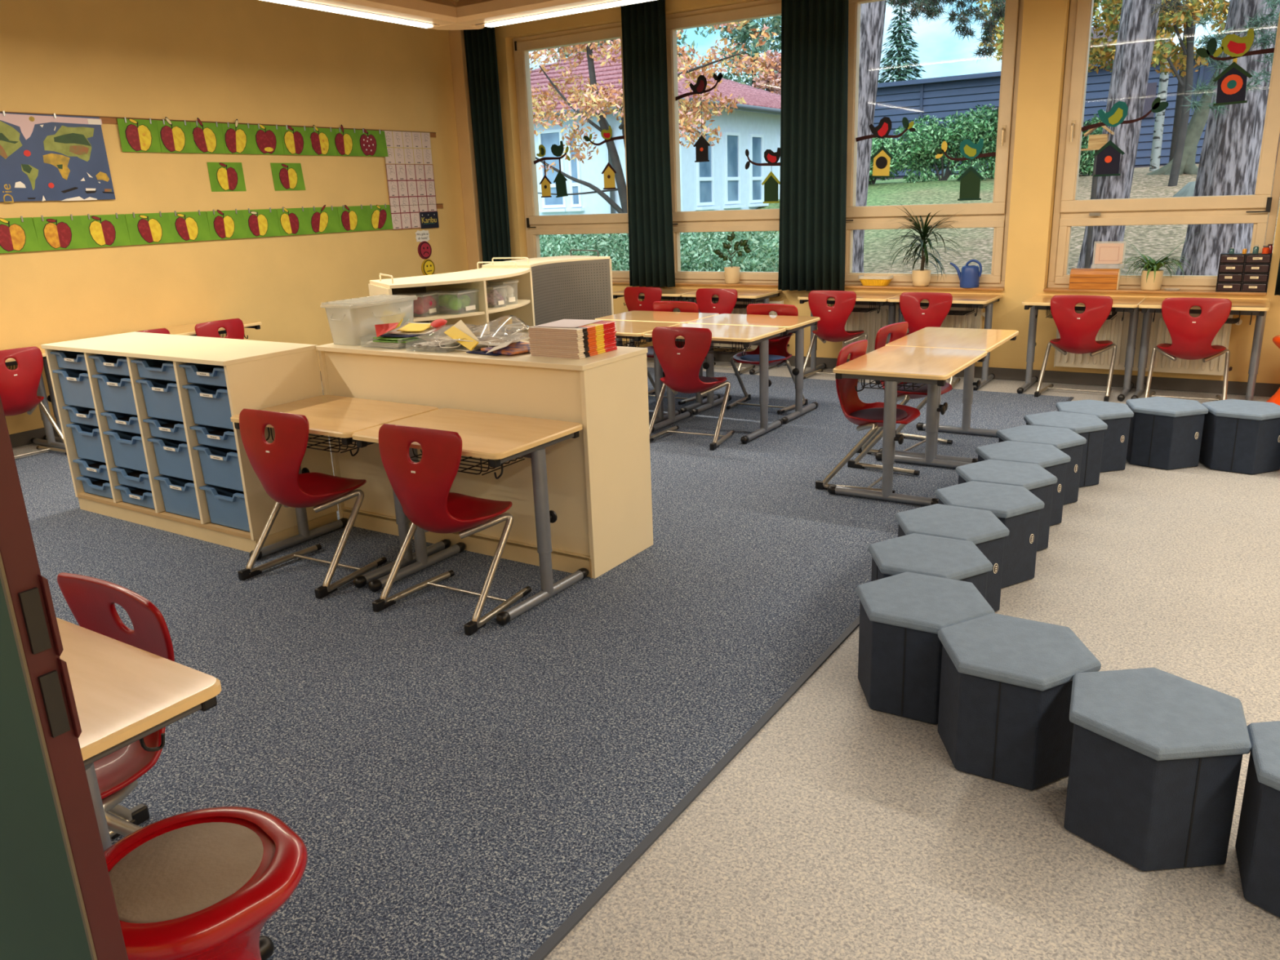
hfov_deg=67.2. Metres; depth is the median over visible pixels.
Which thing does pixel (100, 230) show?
painting
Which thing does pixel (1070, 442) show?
stool
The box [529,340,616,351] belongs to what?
workbook
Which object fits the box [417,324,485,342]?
plastic sleeve
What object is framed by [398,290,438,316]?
storage box
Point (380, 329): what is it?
folded paper
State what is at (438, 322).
disc
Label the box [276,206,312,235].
painting
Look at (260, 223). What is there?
painting
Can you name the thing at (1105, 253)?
print
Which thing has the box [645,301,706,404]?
chair
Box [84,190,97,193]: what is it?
picture
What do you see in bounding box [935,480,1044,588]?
stool
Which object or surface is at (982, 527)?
stool
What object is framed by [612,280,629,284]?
trim
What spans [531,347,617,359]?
workbook
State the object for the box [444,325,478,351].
card
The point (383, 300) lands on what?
storage box
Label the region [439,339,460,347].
elastic band
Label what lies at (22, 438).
baseboard
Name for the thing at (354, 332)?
crumpled bag
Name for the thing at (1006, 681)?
stool
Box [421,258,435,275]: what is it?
sign
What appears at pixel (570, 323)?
paper sheet
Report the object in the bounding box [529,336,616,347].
workbook
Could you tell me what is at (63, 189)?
picture
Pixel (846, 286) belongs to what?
windowsill
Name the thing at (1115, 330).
radiator
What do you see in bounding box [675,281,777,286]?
trim
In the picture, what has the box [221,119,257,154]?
painting
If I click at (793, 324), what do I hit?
desk
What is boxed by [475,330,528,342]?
plastic sleeve
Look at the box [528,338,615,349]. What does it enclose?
workbook
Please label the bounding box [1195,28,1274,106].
decoration
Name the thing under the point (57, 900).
door
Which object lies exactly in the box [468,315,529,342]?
plastic sleeve
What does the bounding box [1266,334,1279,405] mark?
stool
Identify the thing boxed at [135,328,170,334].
chair
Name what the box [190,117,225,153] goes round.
painting
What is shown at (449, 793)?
floor
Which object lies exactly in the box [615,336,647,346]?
wire basket
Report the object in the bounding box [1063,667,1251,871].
stool
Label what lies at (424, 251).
sign
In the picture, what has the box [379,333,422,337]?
folder
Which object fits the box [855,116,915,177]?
decoration
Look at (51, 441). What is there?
desk
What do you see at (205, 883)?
stool
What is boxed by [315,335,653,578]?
cabinet
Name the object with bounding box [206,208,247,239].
painting
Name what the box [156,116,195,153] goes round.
painting
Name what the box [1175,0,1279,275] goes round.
pine tree
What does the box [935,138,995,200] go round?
decoration
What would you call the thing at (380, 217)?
painting
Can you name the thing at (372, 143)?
painting
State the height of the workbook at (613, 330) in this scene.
0.008 m
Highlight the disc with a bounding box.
[430,319,447,327]
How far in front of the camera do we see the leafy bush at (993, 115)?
21.17 m
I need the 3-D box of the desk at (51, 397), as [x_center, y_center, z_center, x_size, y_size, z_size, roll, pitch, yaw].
[-4.077,-0.703,7.356,0.596,0.719,0.840,8,19,32]
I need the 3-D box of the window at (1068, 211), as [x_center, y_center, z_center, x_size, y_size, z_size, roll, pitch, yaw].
[3.968,-2.696,7.210,1.530,2.503,0.170,8,19,32]
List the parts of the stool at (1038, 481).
stool lid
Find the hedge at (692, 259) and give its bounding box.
[539,231,778,271]
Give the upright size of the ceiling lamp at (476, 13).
0.814 m
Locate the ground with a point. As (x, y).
(1156, 242)
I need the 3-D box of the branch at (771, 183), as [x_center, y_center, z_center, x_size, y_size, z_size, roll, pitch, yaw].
[1.195,-2.855,9.029,0.463,0.498,0.009,8,19,32]
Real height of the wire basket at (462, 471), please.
0.098 m
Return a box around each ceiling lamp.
[261,0,457,28]
[455,0,654,27]
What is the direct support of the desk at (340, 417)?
on the floor
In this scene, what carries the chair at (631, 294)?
on the floor
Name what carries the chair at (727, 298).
on the floor
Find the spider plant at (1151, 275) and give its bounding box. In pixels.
[1120,226,1208,290]
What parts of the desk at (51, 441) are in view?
under frame, leg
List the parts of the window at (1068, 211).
handle, sash, sash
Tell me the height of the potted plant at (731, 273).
0.488 m
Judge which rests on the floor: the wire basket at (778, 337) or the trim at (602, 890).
the trim at (602, 890)
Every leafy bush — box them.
[868,137,911,184]
[892,110,994,182]
[953,103,998,178]
[1079,110,1105,175]
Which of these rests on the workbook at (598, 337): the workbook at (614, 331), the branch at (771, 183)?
the workbook at (614, 331)
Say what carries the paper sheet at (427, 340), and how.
in the paper tray
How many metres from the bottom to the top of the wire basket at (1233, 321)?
0.098 m
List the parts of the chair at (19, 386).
frame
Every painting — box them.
[0,216,41,253]
[32,214,88,250]
[80,213,130,248]
[116,116,161,152]
[124,211,174,244]
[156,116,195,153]
[168,209,212,242]
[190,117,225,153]
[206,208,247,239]
[207,162,246,191]
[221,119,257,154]
[242,207,280,238]
[253,123,284,155]
[270,162,305,191]
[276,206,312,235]
[281,124,312,155]
[308,124,337,155]
[308,204,341,234]
[334,124,360,155]
[337,204,369,231]
[358,128,388,156]
[366,204,393,230]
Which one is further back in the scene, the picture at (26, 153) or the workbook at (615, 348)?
the picture at (26, 153)
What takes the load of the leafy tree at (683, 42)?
on the ground
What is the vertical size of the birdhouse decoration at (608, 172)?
0.621 m
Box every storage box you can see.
[320,293,416,342]
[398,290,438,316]
[429,287,478,314]
[485,284,505,307]
[488,279,516,305]
[489,321,518,337]
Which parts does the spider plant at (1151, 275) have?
pot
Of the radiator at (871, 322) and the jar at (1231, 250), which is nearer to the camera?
the jar at (1231, 250)
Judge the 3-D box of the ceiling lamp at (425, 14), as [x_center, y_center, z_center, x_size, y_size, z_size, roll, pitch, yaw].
[-3.273,-2.928,4.414,0.295,0.814,6.660,8,19,32]
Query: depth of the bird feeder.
11.38 m
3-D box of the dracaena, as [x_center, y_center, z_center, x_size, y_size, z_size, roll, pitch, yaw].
[2.381,-2.023,8.204,0.805,0.759,0.488,8,19,32]
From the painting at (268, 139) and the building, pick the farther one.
the building
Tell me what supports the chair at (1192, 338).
on the floor
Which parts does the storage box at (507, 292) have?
lid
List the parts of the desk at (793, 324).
knob, leg, knob, leg, under frame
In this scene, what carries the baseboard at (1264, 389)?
attached to the wall at (1045, 26)
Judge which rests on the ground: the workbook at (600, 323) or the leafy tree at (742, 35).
the leafy tree at (742, 35)
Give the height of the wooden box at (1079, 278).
0.158 m
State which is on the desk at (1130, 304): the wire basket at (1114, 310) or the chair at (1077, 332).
the wire basket at (1114, 310)
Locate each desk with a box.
[0,347,66,449]
[22,332,128,443]
[56,617,274,959]
[133,320,262,338]
[230,395,450,587]
[351,408,588,626]
[591,319,680,425]
[595,310,720,413]
[613,287,706,359]
[643,323,786,444]
[681,288,782,374]
[687,313,820,423]
[797,291,902,383]
[827,345,986,506]
[878,327,1018,462]
[887,293,1002,390]
[1017,294,1146,401]
[1130,297,1270,400]
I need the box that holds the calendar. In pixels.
[383,130,439,229]
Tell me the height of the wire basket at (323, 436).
0.098 m
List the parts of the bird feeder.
post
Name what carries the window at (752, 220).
in the wall at (1045, 26)
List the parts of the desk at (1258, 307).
leg, under frame, leg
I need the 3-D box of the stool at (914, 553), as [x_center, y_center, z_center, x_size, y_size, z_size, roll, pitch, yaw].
[1.040,0.425,3.492,0.386,0.346,0.443,-2,16,2]
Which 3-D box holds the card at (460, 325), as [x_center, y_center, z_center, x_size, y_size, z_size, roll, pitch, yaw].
[-0.826,-0.686,4.527,0.068,0.112,0.308,-12,19,-30]
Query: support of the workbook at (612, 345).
on the workbook at (613, 347)
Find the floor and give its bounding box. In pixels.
[12,356,1279,959]
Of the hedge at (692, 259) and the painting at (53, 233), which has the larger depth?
the hedge at (692, 259)
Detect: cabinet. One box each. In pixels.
[40,331,337,552]
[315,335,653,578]
[480,249,613,325]
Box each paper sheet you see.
[366,340,429,347]
[367,336,434,343]
[367,337,432,345]
[368,338,434,346]
[387,321,439,334]
[456,334,528,346]
[485,335,519,353]
[534,319,603,328]
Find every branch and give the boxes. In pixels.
[533,140,570,197]
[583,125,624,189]
[675,72,723,162]
[745,147,780,203]
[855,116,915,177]
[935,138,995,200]
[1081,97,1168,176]
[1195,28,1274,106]
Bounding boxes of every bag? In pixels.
[346,324,368,340]
[359,317,384,335]
[497,316,512,329]
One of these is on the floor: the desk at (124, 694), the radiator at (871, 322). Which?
the desk at (124, 694)
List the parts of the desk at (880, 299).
leg, under frame, leg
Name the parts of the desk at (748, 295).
under frame, leg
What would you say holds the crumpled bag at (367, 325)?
in the storage box at (383, 300)
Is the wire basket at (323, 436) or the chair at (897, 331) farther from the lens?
the chair at (897, 331)
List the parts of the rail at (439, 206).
cord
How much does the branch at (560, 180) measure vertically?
0.574 m
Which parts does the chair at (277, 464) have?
frame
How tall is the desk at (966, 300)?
0.719 m
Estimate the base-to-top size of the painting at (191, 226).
0.252 m
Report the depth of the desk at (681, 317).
7.54 m
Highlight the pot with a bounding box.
[911,269,931,286]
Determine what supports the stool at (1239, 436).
on the floor
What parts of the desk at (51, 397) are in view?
leg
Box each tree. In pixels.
[528,19,778,235]
[554,29,697,66]
[693,15,781,94]
[734,49,781,94]
[852,0,1005,272]
[878,4,925,83]
[974,0,1162,74]
[996,0,1111,63]
[1076,0,1272,268]
[1094,0,1230,186]
[1146,69,1217,175]
[1168,15,1195,162]
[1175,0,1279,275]
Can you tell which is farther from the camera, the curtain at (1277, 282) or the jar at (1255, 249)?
the jar at (1255, 249)
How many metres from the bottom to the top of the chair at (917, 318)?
0.783 m
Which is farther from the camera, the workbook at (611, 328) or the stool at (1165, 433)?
the stool at (1165, 433)
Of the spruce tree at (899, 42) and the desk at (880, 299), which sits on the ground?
the spruce tree at (899, 42)
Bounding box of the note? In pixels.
[396,323,431,331]
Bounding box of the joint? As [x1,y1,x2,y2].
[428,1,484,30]
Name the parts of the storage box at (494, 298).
lid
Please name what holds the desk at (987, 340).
on the floor
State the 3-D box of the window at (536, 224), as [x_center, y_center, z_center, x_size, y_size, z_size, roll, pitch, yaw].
[-0.640,-3.369,10.117,1.530,2.503,0.122,8,19,32]
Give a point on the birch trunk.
(1154, 165)
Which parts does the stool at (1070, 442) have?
stool lid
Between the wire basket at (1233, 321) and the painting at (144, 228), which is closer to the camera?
the wire basket at (1233, 321)
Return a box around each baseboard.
[8,370,321,447]
[623,346,1279,396]
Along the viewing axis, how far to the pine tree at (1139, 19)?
11.32 m
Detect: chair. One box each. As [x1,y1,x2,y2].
[0,346,66,457]
[57,572,174,839]
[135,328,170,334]
[194,318,244,339]
[237,408,386,599]
[372,423,531,635]
[623,286,662,362]
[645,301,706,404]
[648,326,734,450]
[695,288,755,375]
[726,303,807,413]
[803,290,867,382]
[815,339,920,493]
[857,321,952,453]
[899,292,960,387]
[1034,294,1116,401]
[1144,297,1231,400]
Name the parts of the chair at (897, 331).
frame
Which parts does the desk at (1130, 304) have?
leg, under frame, leg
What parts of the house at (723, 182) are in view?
pane, pane, pane, pane, pane, pane, pane, pane, pane, pane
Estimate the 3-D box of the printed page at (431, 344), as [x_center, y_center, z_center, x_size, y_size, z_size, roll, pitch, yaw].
[-0.938,-0.655,4.574,0.200,0.015,0.200,4,17,19]
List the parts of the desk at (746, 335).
leg, under frame, leg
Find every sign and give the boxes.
[414,230,429,241]
[417,240,431,258]
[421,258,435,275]
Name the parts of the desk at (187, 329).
under frame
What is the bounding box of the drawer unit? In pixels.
[1215,253,1272,292]
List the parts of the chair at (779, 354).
frame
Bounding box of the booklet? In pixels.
[380,310,405,334]
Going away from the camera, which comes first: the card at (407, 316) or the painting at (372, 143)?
the card at (407, 316)
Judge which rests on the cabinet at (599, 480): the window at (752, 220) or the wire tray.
the wire tray
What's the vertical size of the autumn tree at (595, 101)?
4.649 m
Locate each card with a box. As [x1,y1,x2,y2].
[392,311,412,325]
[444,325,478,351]
[452,320,479,341]
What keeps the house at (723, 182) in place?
on the ground
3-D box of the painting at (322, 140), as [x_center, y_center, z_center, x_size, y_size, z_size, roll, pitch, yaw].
[-2.984,-3.203,9.078,0.020,0.270,0.310,8,19,32]
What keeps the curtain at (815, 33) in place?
hanging from the rail
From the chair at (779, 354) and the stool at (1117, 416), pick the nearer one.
the stool at (1117, 416)
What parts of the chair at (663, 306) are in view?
frame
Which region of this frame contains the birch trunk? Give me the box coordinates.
[1149,23,1173,171]
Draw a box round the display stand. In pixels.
[1094,243,1124,264]
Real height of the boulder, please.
0.520 m
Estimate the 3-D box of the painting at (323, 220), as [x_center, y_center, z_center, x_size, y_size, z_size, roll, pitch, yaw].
[-3.010,-2.494,9.200,0.009,0.261,0.363,10,20,31]
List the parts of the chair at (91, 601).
frame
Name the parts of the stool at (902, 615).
stool lid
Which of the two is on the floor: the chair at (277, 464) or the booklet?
the chair at (277, 464)
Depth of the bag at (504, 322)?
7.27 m
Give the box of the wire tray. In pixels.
[433,326,524,351]
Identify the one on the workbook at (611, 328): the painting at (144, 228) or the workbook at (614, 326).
the workbook at (614, 326)
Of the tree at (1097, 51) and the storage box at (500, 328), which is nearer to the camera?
the storage box at (500, 328)
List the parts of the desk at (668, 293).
under frame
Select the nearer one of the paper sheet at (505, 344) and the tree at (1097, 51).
the paper sheet at (505, 344)
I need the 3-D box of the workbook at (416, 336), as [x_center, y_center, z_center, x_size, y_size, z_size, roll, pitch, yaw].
[-1.159,-0.707,4.731,0.200,0.007,0.220,9,20,34]
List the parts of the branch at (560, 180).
hanging cord, hanging cord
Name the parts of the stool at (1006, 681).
stool lid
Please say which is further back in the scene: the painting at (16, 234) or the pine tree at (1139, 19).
the pine tree at (1139, 19)
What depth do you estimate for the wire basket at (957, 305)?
7.96 m
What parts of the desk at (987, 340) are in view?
leg, knob, leg, knob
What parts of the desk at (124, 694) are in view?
leg, under frame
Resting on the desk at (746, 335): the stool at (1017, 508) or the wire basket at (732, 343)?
the wire basket at (732, 343)
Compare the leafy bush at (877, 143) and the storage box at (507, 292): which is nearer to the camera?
the storage box at (507, 292)
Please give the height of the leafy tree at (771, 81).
4.988 m
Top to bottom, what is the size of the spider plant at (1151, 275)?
0.472 m
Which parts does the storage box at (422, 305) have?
lid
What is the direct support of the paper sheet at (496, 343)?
in the wire tray
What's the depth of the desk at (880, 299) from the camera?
8.40 m
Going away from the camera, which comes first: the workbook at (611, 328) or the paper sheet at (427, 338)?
the workbook at (611, 328)
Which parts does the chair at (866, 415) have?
frame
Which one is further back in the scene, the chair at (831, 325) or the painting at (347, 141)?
the painting at (347, 141)
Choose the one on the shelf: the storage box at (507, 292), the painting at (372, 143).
the storage box at (507, 292)
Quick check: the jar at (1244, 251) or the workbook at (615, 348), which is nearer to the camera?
the workbook at (615, 348)
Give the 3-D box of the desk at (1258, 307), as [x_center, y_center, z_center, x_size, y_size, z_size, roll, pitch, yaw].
[4.145,-0.957,7.143,0.811,0.719,0.608,8,19,32]
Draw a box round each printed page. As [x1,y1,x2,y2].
[412,342,458,348]
[412,343,462,350]
[413,338,457,346]
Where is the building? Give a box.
[872,53,1279,179]
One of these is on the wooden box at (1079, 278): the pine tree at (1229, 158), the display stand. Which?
the display stand
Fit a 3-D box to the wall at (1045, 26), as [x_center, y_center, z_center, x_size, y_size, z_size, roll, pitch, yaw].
[2.503,-2.761,8.216,10.300,3.700,0.300,8,19,32]
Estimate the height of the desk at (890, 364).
0.699 m
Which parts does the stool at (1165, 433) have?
stool lid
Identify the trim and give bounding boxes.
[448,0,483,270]
[527,396,1073,959]
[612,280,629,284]
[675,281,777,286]
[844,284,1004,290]
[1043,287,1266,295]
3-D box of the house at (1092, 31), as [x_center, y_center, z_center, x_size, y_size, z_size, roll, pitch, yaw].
[16.791,-14.295,36.497,4.800,4.900,4.600,8,19,32]
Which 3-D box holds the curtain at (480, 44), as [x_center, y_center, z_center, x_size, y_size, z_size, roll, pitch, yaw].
[-1.630,-3.429,10.440,0.444,2.800,0.074,8,19,32]
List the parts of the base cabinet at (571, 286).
rail, perforated panel, rail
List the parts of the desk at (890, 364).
leg, under frame, knob, leg, knob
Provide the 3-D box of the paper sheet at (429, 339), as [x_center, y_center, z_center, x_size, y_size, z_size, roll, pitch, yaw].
[-1.185,-0.685,4.762,0.220,0.004,0.240,9,20,34]
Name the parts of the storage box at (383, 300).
box lid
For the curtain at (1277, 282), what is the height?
2.660 m
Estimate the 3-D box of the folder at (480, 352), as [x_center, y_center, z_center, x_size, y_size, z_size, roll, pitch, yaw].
[-0.641,-0.598,4.425,0.200,0.004,0.240,11,21,37]
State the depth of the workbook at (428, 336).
4.66 m
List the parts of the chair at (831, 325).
frame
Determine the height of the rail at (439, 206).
0.052 m
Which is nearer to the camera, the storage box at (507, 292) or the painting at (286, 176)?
the storage box at (507, 292)
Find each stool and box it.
[103,806,307,959]
[856,571,995,724]
[868,533,992,599]
[894,503,1009,611]
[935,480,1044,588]
[937,613,1101,790]
[955,459,1057,551]
[975,440,1071,525]
[995,424,1086,505]
[1023,411,1107,487]
[1055,399,1133,472]
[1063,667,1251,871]
[1125,396,1208,470]
[1199,399,1279,474]
[1235,720,1279,917]
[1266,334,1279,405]
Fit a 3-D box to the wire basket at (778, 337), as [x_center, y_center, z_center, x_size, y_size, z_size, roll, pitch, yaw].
[0.877,-1.128,7.207,0.481,0.098,0.275,8,19,32]
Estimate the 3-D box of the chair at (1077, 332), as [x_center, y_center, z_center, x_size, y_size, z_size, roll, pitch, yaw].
[3.396,-1.044,7.426,0.524,0.783,0.462,8,19,32]
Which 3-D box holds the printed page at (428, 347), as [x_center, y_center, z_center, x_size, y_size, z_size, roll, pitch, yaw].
[-0.937,-0.647,4.577,0.200,0.015,0.200,5,18,24]
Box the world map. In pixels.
[0,111,115,202]
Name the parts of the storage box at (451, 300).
lid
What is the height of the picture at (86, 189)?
0.018 m
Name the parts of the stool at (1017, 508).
stool lid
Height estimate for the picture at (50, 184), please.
0.039 m
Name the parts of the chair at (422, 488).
frame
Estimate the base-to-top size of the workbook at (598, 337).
0.008 m
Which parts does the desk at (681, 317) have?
leg, leg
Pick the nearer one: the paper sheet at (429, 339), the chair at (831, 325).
the paper sheet at (429, 339)
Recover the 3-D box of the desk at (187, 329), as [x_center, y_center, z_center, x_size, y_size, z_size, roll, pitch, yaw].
[-3.624,-0.917,8.031,0.596,0.719,0.840,8,19,32]
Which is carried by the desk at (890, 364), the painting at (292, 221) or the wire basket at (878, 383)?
the wire basket at (878, 383)
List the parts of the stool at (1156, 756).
stool lid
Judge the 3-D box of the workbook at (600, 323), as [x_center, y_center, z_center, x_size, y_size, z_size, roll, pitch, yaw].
[-0.302,-0.684,4.255,0.270,0.008,0.285,8,19,32]
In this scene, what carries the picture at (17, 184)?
attached to the world map
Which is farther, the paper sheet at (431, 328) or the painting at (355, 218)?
the painting at (355, 218)
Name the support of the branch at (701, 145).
attached to the window at (752, 220)
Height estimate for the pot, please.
0.139 m
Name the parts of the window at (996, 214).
sash, handle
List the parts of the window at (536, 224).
sash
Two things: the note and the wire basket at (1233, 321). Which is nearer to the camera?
the note
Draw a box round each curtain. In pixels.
[463,26,511,264]
[620,0,675,287]
[777,0,848,291]
[1274,258,1279,295]
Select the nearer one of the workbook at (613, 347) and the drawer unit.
the workbook at (613, 347)
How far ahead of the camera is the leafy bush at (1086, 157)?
20.63 m
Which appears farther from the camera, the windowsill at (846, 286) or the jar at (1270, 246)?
the windowsill at (846, 286)
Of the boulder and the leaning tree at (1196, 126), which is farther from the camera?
the leaning tree at (1196, 126)
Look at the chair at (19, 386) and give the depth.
6.50 m
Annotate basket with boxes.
[270,427,376,453]
[409,448,524,475]
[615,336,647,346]
[677,338,751,355]
[714,297,757,308]
[768,333,794,339]
[828,301,880,312]
[858,275,892,285]
[861,379,925,391]
[920,303,975,315]
[1045,305,1117,319]
[1224,310,1240,324]
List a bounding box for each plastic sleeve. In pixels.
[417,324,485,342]
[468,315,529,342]
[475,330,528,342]
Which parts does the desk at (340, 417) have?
leg, knob, leg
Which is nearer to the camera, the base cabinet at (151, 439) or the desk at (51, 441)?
the base cabinet at (151, 439)
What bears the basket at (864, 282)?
on the windowsill at (846, 286)
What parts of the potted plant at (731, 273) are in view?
stem, pot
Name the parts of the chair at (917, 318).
frame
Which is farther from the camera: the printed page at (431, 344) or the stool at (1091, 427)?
the stool at (1091, 427)
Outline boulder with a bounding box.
[1173,181,1195,196]
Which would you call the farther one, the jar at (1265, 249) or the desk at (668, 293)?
the desk at (668, 293)
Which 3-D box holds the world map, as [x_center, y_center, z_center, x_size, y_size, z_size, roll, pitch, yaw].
[-4.606,-2.250,6.700,0.010,0.620,1.847,8,19,32]
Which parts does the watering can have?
spout, handle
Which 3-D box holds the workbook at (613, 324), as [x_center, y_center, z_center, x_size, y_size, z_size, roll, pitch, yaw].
[-0.302,-0.677,4.260,0.270,0.008,0.285,8,19,32]
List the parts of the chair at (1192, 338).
frame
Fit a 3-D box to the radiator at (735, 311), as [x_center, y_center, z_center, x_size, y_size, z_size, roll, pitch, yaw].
[0.871,-1.531,9.440,1.280,0.475,0.119,8,19,32]
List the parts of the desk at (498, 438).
leg, under frame, leg, knob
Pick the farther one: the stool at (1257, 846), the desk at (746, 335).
the desk at (746, 335)
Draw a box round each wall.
[0,0,468,434]
[494,0,1279,383]
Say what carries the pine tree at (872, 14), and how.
on the ground
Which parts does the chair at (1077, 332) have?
frame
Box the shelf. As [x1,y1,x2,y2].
[368,261,535,341]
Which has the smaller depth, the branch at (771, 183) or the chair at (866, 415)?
the chair at (866, 415)
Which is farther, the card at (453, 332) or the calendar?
the calendar
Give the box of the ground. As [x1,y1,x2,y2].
[542,164,1279,275]
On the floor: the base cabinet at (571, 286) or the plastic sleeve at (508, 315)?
the base cabinet at (571, 286)
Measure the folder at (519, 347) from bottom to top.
0.014 m
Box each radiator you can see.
[670,298,789,349]
[842,304,985,362]
[1053,310,1242,375]
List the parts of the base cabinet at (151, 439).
drawer, drawer, drawer, drawer, drawer, drawer, drawer, drawer, drawer, drawer, drawer, drawer, drawer, drawer, drawer, drawer, drawer, drawer, drawer, drawer, drawer, drawer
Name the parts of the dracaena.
stem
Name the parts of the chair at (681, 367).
frame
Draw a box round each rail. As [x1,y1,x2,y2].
[0,111,435,137]
[32,203,443,223]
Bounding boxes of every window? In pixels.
[512,22,629,280]
[665,0,781,283]
[844,0,1023,286]
[1047,0,1279,289]
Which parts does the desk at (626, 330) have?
under frame, leg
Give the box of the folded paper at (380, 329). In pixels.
[374,322,398,337]
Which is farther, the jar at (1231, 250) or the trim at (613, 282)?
the trim at (613, 282)
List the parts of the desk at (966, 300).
leg, under frame, leg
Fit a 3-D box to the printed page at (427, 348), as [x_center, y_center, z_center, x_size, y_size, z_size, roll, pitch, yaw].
[-0.937,-0.640,4.579,0.200,0.015,0.200,7,19,29]
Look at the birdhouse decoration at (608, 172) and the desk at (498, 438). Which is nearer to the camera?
the desk at (498, 438)
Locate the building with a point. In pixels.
(940, 97)
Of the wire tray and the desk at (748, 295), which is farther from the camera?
the desk at (748, 295)
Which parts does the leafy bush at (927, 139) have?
stem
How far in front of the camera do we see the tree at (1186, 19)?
17.21 m
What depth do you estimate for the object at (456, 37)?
10.54 m
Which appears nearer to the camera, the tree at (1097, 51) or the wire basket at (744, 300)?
the wire basket at (744, 300)
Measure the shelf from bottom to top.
1.155 m
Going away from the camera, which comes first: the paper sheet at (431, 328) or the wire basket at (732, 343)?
the paper sheet at (431, 328)
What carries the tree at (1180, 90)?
on the ground
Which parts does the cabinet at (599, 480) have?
recessed panel, shelf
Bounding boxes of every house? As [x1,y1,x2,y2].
[530,44,781,238]
[1088,24,1164,62]
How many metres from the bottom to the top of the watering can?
0.232 m
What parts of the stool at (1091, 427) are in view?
stool lid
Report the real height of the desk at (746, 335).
0.699 m
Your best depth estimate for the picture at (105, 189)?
7.47 m
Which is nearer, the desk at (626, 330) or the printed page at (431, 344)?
the printed page at (431, 344)
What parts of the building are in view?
vertical trim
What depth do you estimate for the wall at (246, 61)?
8.23 m
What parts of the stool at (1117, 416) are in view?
stool lid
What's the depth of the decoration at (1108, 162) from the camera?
7.45 m
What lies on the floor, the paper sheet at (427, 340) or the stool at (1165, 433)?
the stool at (1165, 433)
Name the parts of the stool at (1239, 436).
stool lid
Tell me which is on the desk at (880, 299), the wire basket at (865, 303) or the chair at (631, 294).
the wire basket at (865, 303)
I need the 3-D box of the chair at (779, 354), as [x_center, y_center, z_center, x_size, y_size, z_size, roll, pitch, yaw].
[0.955,-0.941,7.376,0.524,0.783,0.462,8,19,32]
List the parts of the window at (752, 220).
sash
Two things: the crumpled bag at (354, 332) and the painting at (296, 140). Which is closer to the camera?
the crumpled bag at (354, 332)
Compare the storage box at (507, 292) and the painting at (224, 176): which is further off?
the painting at (224, 176)
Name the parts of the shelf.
rail, panel, shelf, rail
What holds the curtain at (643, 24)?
hanging from the rail
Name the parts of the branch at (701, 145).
hanging cord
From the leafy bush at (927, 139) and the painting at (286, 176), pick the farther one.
the leafy bush at (927, 139)
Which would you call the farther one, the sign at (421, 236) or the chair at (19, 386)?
the sign at (421, 236)
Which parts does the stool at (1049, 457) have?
stool lid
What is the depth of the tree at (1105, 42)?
22.32 m
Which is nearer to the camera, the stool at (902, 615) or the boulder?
the stool at (902, 615)
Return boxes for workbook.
[373,333,435,340]
[373,335,434,342]
[527,323,615,333]
[527,328,615,339]
[528,320,615,331]
[528,324,615,335]
[528,327,615,337]
[528,333,615,343]
[528,334,615,345]
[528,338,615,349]
[529,330,616,341]
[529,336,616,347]
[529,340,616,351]
[529,344,616,355]
[529,346,617,357]
[530,342,616,353]
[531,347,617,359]
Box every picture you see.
[14,181,26,187]
[23,150,31,156]
[28,115,34,121]
[48,182,53,187]
[60,186,78,193]
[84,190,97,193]
[85,188,95,191]
[104,188,111,191]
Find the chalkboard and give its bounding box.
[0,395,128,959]
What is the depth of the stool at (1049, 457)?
4.64 m
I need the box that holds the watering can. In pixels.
[950,259,982,288]
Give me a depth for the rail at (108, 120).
7.79 m
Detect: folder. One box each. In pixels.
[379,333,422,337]
[466,349,501,355]
[480,341,530,355]
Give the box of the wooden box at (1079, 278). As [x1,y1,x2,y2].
[1068,268,1120,289]
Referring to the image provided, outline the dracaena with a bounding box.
[880,200,964,286]
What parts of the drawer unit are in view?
drawer, drawer, drawer, drawer, drawer, drawer, drawer, drawer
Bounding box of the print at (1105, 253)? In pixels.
[1098,246,1119,261]
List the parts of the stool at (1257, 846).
stool lid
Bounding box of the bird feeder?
[1080,122,1114,268]
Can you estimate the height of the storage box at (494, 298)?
0.160 m
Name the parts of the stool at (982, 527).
stool lid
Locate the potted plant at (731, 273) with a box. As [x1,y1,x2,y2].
[712,231,751,284]
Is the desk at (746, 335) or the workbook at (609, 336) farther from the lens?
the desk at (746, 335)
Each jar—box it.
[1229,248,1234,253]
[1241,247,1246,253]
[1252,246,1258,253]
[1262,245,1269,253]
[1267,244,1272,253]
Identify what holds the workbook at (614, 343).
on the workbook at (612, 345)
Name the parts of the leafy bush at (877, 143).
stem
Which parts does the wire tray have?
wire handle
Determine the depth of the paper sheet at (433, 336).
4.66 m
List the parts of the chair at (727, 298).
frame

